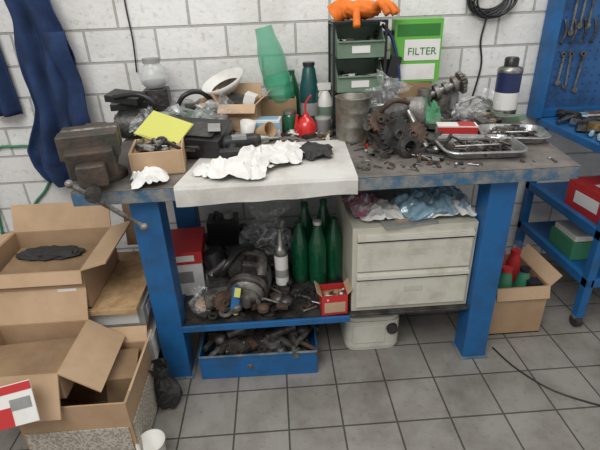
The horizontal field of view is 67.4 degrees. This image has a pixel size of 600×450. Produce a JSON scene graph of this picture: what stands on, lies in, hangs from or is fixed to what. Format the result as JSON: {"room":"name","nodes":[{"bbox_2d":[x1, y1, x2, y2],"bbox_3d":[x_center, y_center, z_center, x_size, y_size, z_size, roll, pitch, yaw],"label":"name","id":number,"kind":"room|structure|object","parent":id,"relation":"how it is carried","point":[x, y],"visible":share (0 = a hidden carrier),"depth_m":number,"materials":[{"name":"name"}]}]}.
{"room":"repair workshop","nodes":[
{"label":"repair workshop","id":0,"kind":"room"},
{"bbox_2d":[0,253,599,449],"bbox_3d":[0.142,1.292,0.850,6.200,0.080,4.400,-3,27,-2],"label":"floor","id":1,"kind":"structure","parent":0,"point":[416,393],"depth_m":1.87,"materials":[{"name":"tile"}]},
{"bbox_2d":[19,325,157,449],"bbox_3d":[-0.762,0.643,1.705,0.398,0.365,0.349,-3,27,-2],"label":"carton","id":2,"kind":"object","parent":1,"relation":"on","point":[114,418],"visible":0.69,"depth_m":1.58,"materials":[{"name":"cardboard"}]},
{"bbox_2d":[0,287,124,421],"bbox_3d":[-0.961,0.444,1.588,0.566,0.256,0.404,-3,27,-2],"label":"open cardboard box","id":3,"kind":"object","parent":2,"relation":"on","point":[48,338],"visible":0.91,"depth_m":1.67,"materials":[{"name":"brown cardboard"}]},
{"bbox_2d":[0,379,39,430],"bbox_3d":[-0.894,0.561,1.398,0.174,0.149,0.065,-3,27,-2],"label":"leaflet","id":4,"kind":"object","parent":3,"relation":"attached to","point":[18,406],"visible":1,"depth_m":1.40,"materials":[{"name":"paper"}]},
{"bbox_2d":[89,289,162,359],"bbox_3d":[-1.016,0.448,2.050,0.780,0.419,0.402,-3,27,-2],"label":"cartons","id":5,"kind":"object","parent":1,"relation":"on","point":[144,316],"visible":0.15,"depth_m":1.83,"materials":[{"name":"cardboard"}]},
{"bbox_2d":[88,251,147,315],"bbox_3d":[-1.056,0.255,1.940,0.815,0.024,0.460,-3,27,-2],"label":"wooden board","id":6,"kind":"object","parent":5,"relation":"on","point":[124,292],"visible":0.36,"depth_m":1.86,"materials":[{"name":"brown wood"}]},
{"bbox_2d":[0,202,130,307],"bbox_3d":[-1.038,0.122,1.854,0.616,0.287,0.424,-3,27,-2],"label":"open cardboard box","id":7,"kind":"object","parent":6,"relation":"on","point":[62,246],"visible":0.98,"depth_m":1.92,"materials":[{"name":"cardboard"}]},
{"bbox_2d":[135,428,165,449],"bbox_3d":[-0.532,0.818,1.631,0.104,0.105,0.104,-3,27,-2],"label":"bucket","id":8,"kind":"object","parent":1,"relation":"on","point":[152,439],"visible":0.99,"depth_m":1.65,"materials":[{"name":"plastic"}]},
{"bbox_2d":[149,358,182,408],"bbox_3d":[-0.554,0.647,1.837,0.130,0.222,0.110,-3,27,-2],"label":"bag","id":9,"kind":"object","parent":1,"relation":"on","point":[168,392],"visible":0.97,"depth_m":1.82,"materials":[{"name":"plastic"}]},
{"bbox_2d":[198,324,317,378],"bbox_3d":[-0.186,0.544,2.119,0.516,0.130,0.331,-3,27,-1],"label":"drawer","id":10,"kind":"object","parent":1,"relation":"on","point":[274,363],"visible":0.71,"depth_m":1.98,"materials":[{"name":"blue paint"}]},
{"bbox_2d":[203,324,320,369],"bbox_3d":[-0.172,0.515,2.126,0.549,0.173,0.398,-3,27,-2],"label":"scrap metal parts","id":11,"kind":"object","parent":10,"relation":"in","point":[293,339],"visible":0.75,"depth_m":2.04,"materials":[{"name":"metal"}]},
{"bbox_2d":[70,122,580,379],"bbox_3d":[0.161,0.071,2.143,1.920,0.930,0.800,-3,27,-2],"label":"workbench","id":12,"kind":"object","parent":1,"relation":"on","point":[498,179],"visible":0.44,"depth_m":1.79,"materials":[{"name":"blue paint"}]},
{"bbox_2d":[54,122,147,230],"bbox_3d":[-0.702,-0.197,1.629,0.239,0.316,0.466,-10,28,-15],"label":"bench vise","id":13,"kind":"object","parent":12,"relation":"on","point":[90,152],"visible":1,"depth_m":1.48,"materials":[{"name":"paint"}]},
{"bbox_2d":[121,204,137,244],"bbox_3d":[-0.767,-0.014,2.176,0.160,0.216,0.052,-3,27,-2],"label":"cardboard panel","id":14,"kind":"object","parent":12,"relation":"on","point":[130,232],"visible":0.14,"depth_m":2.18,"materials":[{"name":"brown cardboard"}]},
{"bbox_2d":[104,89,167,138],"bbox_3d":[-0.747,-0.522,2.104,0.275,0.224,0.181,-3,27,-2],"label":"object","id":15,"kind":"object","parent":12,"relation":"on","point":[131,105],"visible":0.71,"depth_m":2.04,"materials":[{"name":"metal"}]},
{"bbox_2d":[130,166,168,188],"bbox_3d":[-0.532,-0.181,1.587,0.133,0.055,0.138,-11,28,-17],"label":"rag","id":16,"kind":"object","parent":12,"relation":"on","point":[148,174],"visible":1,"depth_m":1.56,"materials":[{"name":"white fabric"}]},
{"bbox_2d":[128,136,186,174],"bbox_3d":[-0.539,-0.274,1.721,0.190,0.112,0.200,-7,27,-9],"label":"cardboard box","id":17,"kind":"object","parent":12,"relation":"on","point":[171,157],"visible":0.92,"depth_m":1.64,"materials":[{"name":"cardboard"}]},
{"bbox_2d":[134,110,193,142],"bbox_3d":[-0.544,-0.384,1.799,0.201,0.113,0.126,8,28,19],"label":"folder","id":18,"kind":"object","parent":17,"relation":"on","point":[157,124],"visible":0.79,"depth_m":1.80,"materials":[{"name":"yellow"}]},
{"bbox_2d":[143,86,171,114],"bbox_3d":[-0.682,-0.557,2.185,0.124,0.208,0.109,-3,27,-2],"label":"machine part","id":19,"kind":"object","parent":12,"relation":"on","point":[161,94],"visible":0.32,"depth_m":2.12,"materials":[{"name":"metal"}]},
{"bbox_2d":[142,57,165,86],"bbox_3d":[-0.684,-0.709,2.098,0.130,0.130,0.130,-3,27,-2],"label":"glass jar","id":20,"kind":"object","parent":19,"relation":"on","point":[150,60],"visible":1,"depth_m":2.07,"materials":[{"name":"clear glass"}]},
{"bbox_2d":[170,227,206,295],"bbox_3d":[-0.550,0.174,2.146,0.200,0.230,0.252,-5,27,-6],"label":"carton","id":21,"kind":"object","parent":12,"relation":"on","point":[189,244],"visible":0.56,"depth_m":2.06,"materials":[{"name":"red cardboard"}]},
{"bbox_2d":[169,89,219,118],"bbox_3d":[-0.478,-0.527,2.101,0.267,0.217,0.189,-7,27,-9],"label":"plastic crate","id":22,"kind":"object","parent":12,"relation":"on","point":[187,107],"visible":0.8,"depth_m":2.05,"materials":[{"name":"plastic"}]},
{"bbox_2d":[191,101,208,117],"bbox_3d":[-0.372,-0.492,2.004,0.232,0.196,0.118,-7,27,-10],"label":"clear plastic bag","id":23,"kind":"object","parent":12,"relation":"on","point":[201,111],"visible":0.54,"depth_m":2.03,"materials":[{"name":"white"}]},
{"bbox_2d":[194,288,211,312],"bbox_3d":[-0.433,0.325,1.965,0.115,0.116,0.106,21,35,38],"label":"plastic-wrapped part","id":24,"kind":"object","parent":12,"relation":"on","point":[199,304],"visible":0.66,"depth_m":1.94,"materials":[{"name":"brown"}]},
{"bbox_2d":[175,116,232,158],"bbox_3d":[-0.434,-0.357,1.856,0.263,0.128,0.230,3,27,10],"label":"tool case","id":25,"kind":"object","parent":12,"relation":"on","point":[205,137],"visible":0.47,"depth_m":1.80,"materials":[{"name":"black plastic"}]},
{"bbox_2d":[215,115,230,132],"bbox_3d":[-0.344,-0.427,2.005,0.066,0.115,0.066,-3,27,-2],"label":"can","id":26,"kind":"object","parent":12,"relation":"on","point":[222,117],"visible":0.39,"depth_m":1.97,"materials":[{"name":"metal"}]},
{"bbox_2d":[206,210,240,249],"bbox_3d":[-0.388,0.051,2.321,0.150,0.280,0.120,-3,27,-2],"label":"canister","id":27,"kind":"object","parent":12,"relation":"on","point":[223,229],"visible":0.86,"depth_m":2.25,"materials":[{"name":"black plastic"}]},
{"bbox_2d":[230,285,240,314],"bbox_3d":[-0.271,0.319,1.913,0.055,0.144,0.061,-3,27,-2],"label":"box","id":28,"kind":"object","parent":12,"relation":"on","point":[236,292],"visible":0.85,"depth_m":1.89,"materials":[{"name":"blue cardboard"}]},
{"bbox_2d":[210,83,269,129],"bbox_3d":[-0.267,-0.531,2.091,0.250,0.218,0.200,1,27,7],"label":"carton","id":29,"kind":"object","parent":12,"relation":"on","point":[240,104],"visible":0.69,"depth_m":2.05,"materials":[{"name":"cardboard"}]},
{"bbox_2d":[201,67,242,95],"bbox_3d":[-0.360,-0.659,2.084,0.191,0.115,0.209,-19,31,-30],"label":"bowl","id":30,"kind":"object","parent":29,"relation":"on","point":[226,81],"visible":0.96,"depth_m":2.12,"materials":[{"name":"plastic"}]},
{"bbox_2d":[196,243,292,319],"bbox_3d":[-0.259,0.215,2.042,0.448,0.256,0.410,-3,27,-2],"label":"engine parts","id":31,"kind":"object","parent":12,"relation":"on","point":[248,267],"visible":0.91,"depth_m":1.95,"materials":[{"name":"metal"}]},
{"bbox_2d":[240,119,276,136],"bbox_3d":[-0.185,-0.415,1.998,0.163,0.101,0.098,-3,27,-2],"label":"cups","id":32,"kind":"object","parent":12,"relation":"on","point":[269,129],"visible":0.63,"depth_m":1.99,"materials":[{"name":"white paper"}]},
{"bbox_2d":[205,221,319,311],"bbox_3d":[-0.174,0.174,2.217,0.776,0.146,0.686,-3,27,-2],"label":"scrap","id":33,"kind":"object","parent":12,"relation":"on","point":[268,245],"visible":0.38,"depth_m":2.29,"materials":[{"name":"grey plastic"}]},
{"bbox_2d":[174,140,357,206],"bbox_3d":[-0.119,-0.220,1.778,0.657,0.077,0.476,-3,27,-2],"label":"sheet","id":34,"kind":"object","parent":12,"relation":"on","point":[335,174],"visible":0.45,"depth_m":1.57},
{"bbox_2d":[193,140,303,179],"bbox_3d":[-0.159,-0.259,1.670,0.455,0.082,0.272,-22,33,-34],"label":"paper towels","id":35,"kind":"object","parent":34,"relation":"on","point":[251,162],"visible":0.99,"depth_m":1.63,"materials":[{"name":"white paper"}]},
{"bbox_2d":[219,133,281,158],"bbox_3d":[-0.196,-0.320,1.811,0.278,0.069,0.195,-9,28,-13],"label":"drill","id":36,"kind":"object","parent":34,"relation":"on","point":[232,144],"visible":0.88,"depth_m":1.82,"materials":[{"name":"black plastic"}]},
{"bbox_2d":[299,141,333,159],"bbox_3d":[0.053,-0.304,1.782,0.157,0.044,0.160,-3,27,-2],"label":"rag","id":37,"kind":"object","parent":34,"relation":"on","point":[311,150],"visible":0.91,"depth_m":1.75,"materials":[{"name":"fabric"}]},
{"bbox_2d":[243,208,290,243],"bbox_3d":[-0.157,0.048,2.241,0.300,0.352,0.195,-3,27,-2],"label":"clear plastic bag","id":38,"kind":"object","parent":12,"relation":"on","point":[281,224],"visible":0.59,"depth_m":2.25,"materials":[{"name":"white"}]},
{"bbox_2d":[254,116,281,135],"bbox_3d":[-0.148,-0.455,2.082,0.120,0.082,0.082,0,27,5],"label":"box","id":39,"kind":"object","parent":12,"relation":"on","point":[277,120],"visible":0.59,"depth_m":2.04,"materials":[{"name":"blue cardboard"}]},
{"bbox_2d":[256,96,296,129],"bbox_3d":[-0.122,-0.548,2.194,0.210,0.145,0.100,-3,27,-2],"label":"cardboard box","id":40,"kind":"object","parent":12,"relation":"on","point":[268,107],"visible":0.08,"depth_m":2.13,"materials":[{"name":"cardboard"}]},
{"bbox_2d":[254,25,293,102],"bbox_3d":[-0.116,-0.745,2.096,0.169,0.347,0.129,-3,27,-2],"label":"plastic bottle","id":41,"kind":"object","parent":40,"relation":"on","point":[272,62],"visible":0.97,"depth_m":2.05,"materials":[{"name":"green plastic"}]},
{"bbox_2d":[274,227,288,292],"bbox_3d":[-0.085,0.161,2.026,0.061,0.330,0.061,-3,27,-2],"label":"bottle","id":42,"kind":"object","parent":12,"relation":"on","point":[280,250],"visible":0.9,"depth_m":2.01,"materials":[{"name":"glass"}]},
{"bbox_2d":[282,109,296,132],"bbox_3d":[-0.046,-0.492,2.127,0.076,0.100,0.076,-3,27,-2],"label":"glass jar","id":43,"kind":"object","parent":12,"relation":"on","point":[289,115],"visible":0.76,"depth_m":2.10,"materials":[{"name":"green glass"}]},
{"bbox_2d":[288,69,300,119],"bbox_3d":[-0.038,-0.631,2.225,0.076,0.260,0.076,-3,27,-2],"label":"bottle","id":44,"kind":"object","parent":12,"relation":"on","point":[296,90],"visible":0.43,"depth_m":2.18,"materials":[{"name":"green glass"}]},
{"bbox_2d":[291,220,308,282],"bbox_3d":[0.000,0.124,2.115,0.084,0.310,0.084,-3,27,-2],"label":"bottle","id":45,"kind":"object","parent":12,"relation":"on","point":[299,242],"visible":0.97,"depth_m":2.08,"materials":[{"name":"green glass"}]},
{"bbox_2d":[294,95,316,136],"bbox_3d":[0.023,-0.501,2.049,0.106,0.183,0.100,-3,27,-2],"label":"can","id":46,"kind":"object","parent":12,"relation":"on","point":[305,124],"visible":0.93,"depth_m":2.04,"materials":[{"name":"red plastic"}]},
{"bbox_2d":[298,201,312,242],"bbox_3d":[0.027,0.050,2.214,0.084,0.350,0.084,-3,27,-2],"label":"bottle","id":47,"kind":"object","parent":12,"relation":"on","point":[304,215],"visible":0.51,"depth_m":2.15,"materials":[{"name":"green glass"}]},
{"bbox_2d":[300,61,318,120],"bbox_3d":[0.045,-0.622,2.157,0.092,0.300,0.092,-3,27,-2],"label":"bottle","id":48,"kind":"object","parent":12,"relation":"on","point":[308,86],"visible":0.76,"depth_m":2.11,"materials":[{"name":"teal plastic"}]},
{"bbox_2d":[308,219,326,285],"bbox_3d":[0.082,0.128,2.078,0.084,0.330,0.084,-3,27,-2],"label":"bottle","id":49,"kind":"object","parent":12,"relation":"on","point":[317,246],"visible":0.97,"depth_m":2.05,"materials":[{"name":"green glass"}]},
{"bbox_2d":[316,198,329,237],"bbox_3d":[0.116,0.041,2.215,0.084,0.360,0.084,-3,27,-2],"label":"bottle","id":50,"kind":"object","parent":12,"relation":"on","point":[323,214],"visible":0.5,"depth_m":2.15,"materials":[{"name":"green glass"}]},
{"bbox_2d":[315,115,330,132],"bbox_3d":[0.107,-0.468,2.093,0.076,0.078,0.076,-3,27,-2],"label":"tin","id":51,"kind":"object","parent":12,"relation":"on","point":[323,122],"visible":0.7,"depth_m":2.07,"materials":[{"name":"grey metal"}]},
{"bbox_2d":[317,82,331,126],"bbox_3d":[0.118,-0.580,2.172,0.082,0.205,0.075,-3,27,-2],"label":"spray bottle","id":52,"kind":"object","parent":12,"relation":"on","point":[325,99],"visible":0.67,"depth_m":2.14,"materials":[{"name":"white plastic"}]},
{"bbox_2d":[314,278,352,315],"bbox_3d":[0.143,0.310,1.942,0.151,0.124,0.093,-5,27,-5],"label":"carton","id":53,"kind":"object","parent":12,"relation":"on","point":[333,298],"visible":1,"depth_m":1.92,"materials":[{"name":"red cardboard"}]},
{"bbox_2d":[325,216,342,280],"bbox_3d":[0.159,0.110,2.119,0.084,0.320,0.084,-3,27,-2],"label":"bottle","id":54,"kind":"object","parent":12,"relation":"on","point":[334,241],"visible":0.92,"depth_m":2.08,"materials":[{"name":"green glass"}]},
{"bbox_2d":[335,93,371,142],"bbox_3d":[0.232,-0.469,1.966,0.158,0.186,0.158,-3,27,-2],"label":"tin can","id":55,"kind":"object","parent":12,"relation":"on","point":[350,110],"visible":0.84,"depth_m":1.91,"materials":[{"name":"silver metal"}]},
{"bbox_2d":[328,18,388,129],"bbox_3d":[0.268,-0.695,2.094,0.251,0.472,0.215,-3,27,-2],"label":"rack","id":56,"kind":"object","parent":12,"relation":"on","point":[354,64],"visible":0.73,"depth_m":2.03,"materials":[{"name":"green plastic"}]},
{"bbox_2d":[327,0,400,27],"bbox_3d":[0.263,-0.914,1.939,0.322,0.112,0.211,8,29,20],"label":"glove","id":57,"kind":"object","parent":56,"relation":"on","point":[339,10],"visible":1,"depth_m":1.92,"materials":[{"name":"rubber"}]},
{"bbox_2d":[374,23,401,103],"bbox_3d":[0.407,-0.694,2.104,0.116,0.458,0.102,-3,27,-2],"label":"pump","id":58,"kind":"object","parent":12,"relation":"on","point":[393,71],"visible":0.62,"depth_m":2.06,"materials":[{"name":"black plastic"}]},
{"bbox_2d":[362,97,431,158],"bbox_3d":[0.394,-0.405,1.809,0.279,0.220,0.328,-3,27,-2],"label":"dismantled gearbox","id":59,"kind":"object","parent":12,"relation":"on","point":[396,125],"visible":1,"depth_m":1.76,"materials":[{"name":"metal"}]},
{"bbox_2d":[336,188,478,310],"bbox_3d":[0.452,0.071,2.084,0.505,0.400,0.532,-3,27,-2],"label":"base cabinet","id":60,"kind":"object","parent":12,"relation":"on","point":[431,264],"visible":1,"depth_m":1.85,"materials":[{"name":"beige metal"}]},
{"bbox_2d":[340,191,404,220],"bbox_3d":[0.303,-0.097,1.889,0.202,0.076,0.283,-8,27,-12],"label":"rag","id":61,"kind":"object","parent":60,"relation":"on","point":[369,206],"visible":1,"depth_m":1.83,"materials":[{"name":"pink fabric"}]},
{"bbox_2d":[379,215,438,228],"bbox_3d":[0.427,-0.037,1.835,0.220,0.014,0.163,-6,27,-8],"label":"sheets","id":62,"kind":"object","parent":60,"relation":"on","point":[386,223],"visible":0.39,"depth_m":1.78,"materials":[{"name":"white paper"}]},
{"bbox_2d":[389,186,475,220],"bbox_3d":[0.539,-0.128,1.902,0.342,0.099,0.330,-3,27,-2],"label":"plastic sheet","id":63,"kind":"object","parent":60,"relation":"on","point":[417,204],"visible":0.86,"depth_m":1.82,"materials":[{"name":"blue plastic"}]},
{"bbox_2d":[431,186,476,217],"bbox_3d":[0.599,-0.124,1.901,0.224,0.083,0.280,-3,27,-2],"label":"folded towels","id":64,"kind":"object","parent":60,"relation":"on","point":[462,211],"visible":0.27,"depth_m":1.81,"materials":[{"name":"white fabric"}]},
{"bbox_2d":[389,81,430,98],"bbox_3d":[0.520,-0.610,2.212,0.200,0.196,0.120,-3,27,-2],"label":"carton","id":65,"kind":"object","parent":12,"relation":"on","point":[407,89],"visible":0.12,"depth_m":2.13,"materials":[{"name":"brown cardboard"}]},
{"bbox_2d":[390,17,443,81],"bbox_3d":[0.537,-0.815,2.097,0.215,0.270,0.104,-1,27,2],"label":"box","id":66,"kind":"object","parent":65,"relation":"on","point":[418,41],"visible":0.91,"depth_m":2.05,"materials":[{"name":"green cardboard"}]},
{"bbox_2d":[412,153,443,160],"bbox_3d":[0.465,-0.266,1.729,0.170,0.022,0.022,11,30,24],"label":"screwdriver","id":67,"kind":"object","parent":12,"relation":"on","point":[441,157],"visible":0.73,"depth_m":1.70,"materials":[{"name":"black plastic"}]},
{"bbox_2d":[424,97,440,122],"bbox_3d":[0.591,-0.529,2.100,0.171,0.131,0.144,-3,27,-2],"label":"cloth","id":68,"kind":"object","parent":12,"relation":"on","point":[433,111],"visible":0.38,"depth_m":2.08,"materials":[{"name":"green fabric"}]},
{"bbox_2d":[426,131,452,144],"bbox_3d":[0.570,-0.366,1.878,0.112,0.020,0.150,11,30,24],"label":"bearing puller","id":69,"kind":"object","parent":12,"relation":"on","point":[439,133],"visible":0.59,"depth_m":1.83,"materials":[{"name":"metal"}]},
{"bbox_2d":[416,71,467,114],"bbox_3d":[0.653,-0.614,2.167,0.294,0.236,0.155,-3,27,-2],"label":"camshaft","id":70,"kind":"object","parent":12,"relation":"on","point":[441,95],"visible":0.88,"depth_m":2.13,"materials":[{"name":"metal"}]},
{"bbox_2d":[449,76,458,110],"bbox_3d":[0.758,-0.637,2.243,0.064,0.200,0.064,-3,27,-2],"label":"aerosol can","id":71,"kind":"object","parent":12,"relation":"on","point":[454,95],"visible":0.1,"depth_m":2.22,"materials":[{"name":"grey metal"}]},
{"bbox_2d":[435,122,478,135],"bbox_3d":[0.690,-0.422,1.987,0.170,0.052,0.072,2,27,8],"label":"carton","id":72,"kind":"object","parent":12,"relation":"on","point":[455,128],"visible":0.84,"depth_m":1.96,"materials":[{"name":"cardboard"}]},
{"bbox_2d":[451,91,493,116],"bbox_3d":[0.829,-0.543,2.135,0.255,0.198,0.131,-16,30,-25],"label":"clear plastic bag","id":73,"kind":"object","parent":12,"relation":"on","point":[464,112],"visible":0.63,"depth_m":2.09,"materials":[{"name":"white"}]},
{"bbox_2d":[435,134,528,158],"bbox_3d":[0.705,-0.313,1.775,0.324,0.043,0.244,-2,27,1],"label":"foil tray","id":74,"kind":"object","parent":12,"relation":"on","point":[473,146],"visible":0.98,"depth_m":1.74,"materials":[{"name":"metal"}]},
{"bbox_2d":[488,117,501,123],"bbox_3d":[0.831,-0.460,2.055,0.230,0.022,0.063,-21,32,-33],"label":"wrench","id":75,"kind":"object","parent":12,"relation":"on","point":[498,121],"visible":0.36,"depth_m":2.08,"materials":[{"name":"metal"}]},
{"bbox_2d":[492,56,523,114],"bbox_3d":[1.000,-0.659,2.171,0.114,0.287,0.114,-3,27,-2],"label":"can","id":76,"kind":"object","parent":12,"relation":"on","point":[509,75],"visible":0.87,"depth_m":2.13,"materials":[{"name":"metal"}]},
{"bbox_2d":[478,124,551,143],"bbox_3d":[0.905,-0.392,1.917,0.274,0.043,0.224,3,27,10],"label":"foil tray","id":77,"kind":"object","parent":12,"relation":"on","point":[524,133],"visible":0.93,"depth_m":1.91,"materials":[{"name":"metal"}]},
{"bbox_2d":[340,314,398,349],"bbox_3d":[0.331,0.425,2.179,0.260,0.253,0.275,-3,27,-2],"label":"jerrycan","id":78,"kind":"object","parent":1,"relation":"on","point":[380,331],"visible":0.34,"depth_m":2.08,"materials":[{"name":"plastic"}]},
{"bbox_2d":[489,244,561,334],"bbox_3d":[1.052,0.305,2.245,0.297,0.357,0.318,-3,27,-2],"label":"box","id":79,"kind":"object","parent":1,"relation":"on","point":[526,280],"visible":0.78,"depth_m":2.14,"materials":[{"name":"brown cardboard"}]},
{"bbox_2d":[492,347,599,405],"bbox_3d":[1.302,0.695,1.841,0.980,0.007,0.188,11,30,24],"label":"cable","id":80,"kind":"object","parent":1,"relation":"on","point":[492,347],"visible":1,"depth_m":1.89,"materials":[{"name":"black plastic"}]},
{"bbox_2d":[513,116,599,326],"bbox_3d":[1.655,-0.053,2.324,0.710,0.885,0.670,-3,27,-2],"label":"trolley","id":81,"kind":"object","parent":1,"relation":"on","point":[586,272],"visible":0.7,"depth_m":2.25,"materials":[{"name":"blue metal"}]},
{"bbox_2d":[548,221,592,259],"bbox_3d":[1.476,0.071,2.346,0.240,0.130,0.200,-3,27,-2],"label":"box","id":82,"kind":"object","parent":81,"relation":"on","point":[567,237],"visible":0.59,"depth_m":2.29,"materials":[{"name":"green plastic"},{"name":"white plastic"}]},
{"bbox_2d":[555,109,599,143],"bbox_3d":[1.498,-0.492,2.102,0.450,0.120,0.630,-3,27,-2],"label":"tools","id":83,"kind":"object","parent":81,"relation":"on","point":[587,121],"visible":1,"depth_m":2.21,"materials":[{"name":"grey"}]},
{"bbox_2d":[564,176,599,223],"bbox_3d":[1.511,-0.123,2.161,0.302,0.142,0.280,-5,27,-6],"label":"cardboard box","id":84,"kind":"object","parent":81,"relation":"on","point":[583,193],"visible":0.86,"depth_m":2.17,"materials":[{"name":"red cardboard"}]},
{"bbox_2d":[0,0,599,253],"bbox_3d":[-0.044,-0.977,2.247,6.200,2.880,0.150,-3,27,-2],"label":"wall","id":85,"kind":"structure","parent":0,"point":[194,41],"depth_m":2.22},
{"bbox_2d":[0,145,49,234],"bbox_3d":[-1.502,-0.031,2.526,0.418,0.860,0.014,-3,27,-2],"label":"garden hose","id":86,"kind":"object","parent":85,"relation":"hanging from","point":[1,146],"visible":0.36,"depth_m":2.44,"materials":[{"name":"green rubber"}]},
{"bbox_2d":[0,0,90,187],"bbox_3d":[-1.291,-0.795,2.082,0.531,1.310,0.166,-3,27,-2],"label":"hanging overalls","id":87,"kind":"object","parent":85,"relation":"hanging from","point":[46,58],"visible":0.8,"depth_m":2.12,"materials":[{"name":"blue fabric"}]},
{"bbox_2d":[124,0,136,71],"bbox_3d":[-0.809,-1.063,2.054,0.018,0.700,0.014,-3,27,-2],"label":"cable","id":88,"kind":"object","parent":85,"relation":"attached to","point":[124,0],"visible":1,"depth_m":2.13,"materials":[{"name":"black plastic"}]},
{"bbox_2d":[466,0,517,105],"bbox_3d":[0.923,-0.894,2.238,0.245,0.635,0.060,-3,27,-2],"label":"coiled cable","id":89,"kind":"object","parent":85,"relation":"attached to","point":[485,14],"visible":0.98,"depth_m":2.17,"materials":[{"name":"black plastic"}]},
{"bbox_2d":[526,0,599,117],"bbox_3d":[1.630,-1.051,2.187,0.855,1.010,0.065,-3,27,-2],"label":"pegboard","id":90,"kind":"object","parent":85,"relation":"attached to","point":[545,98],"visible":0.98,"depth_m":2.29,"materials":[{"name":"blue paint"}]}
]}

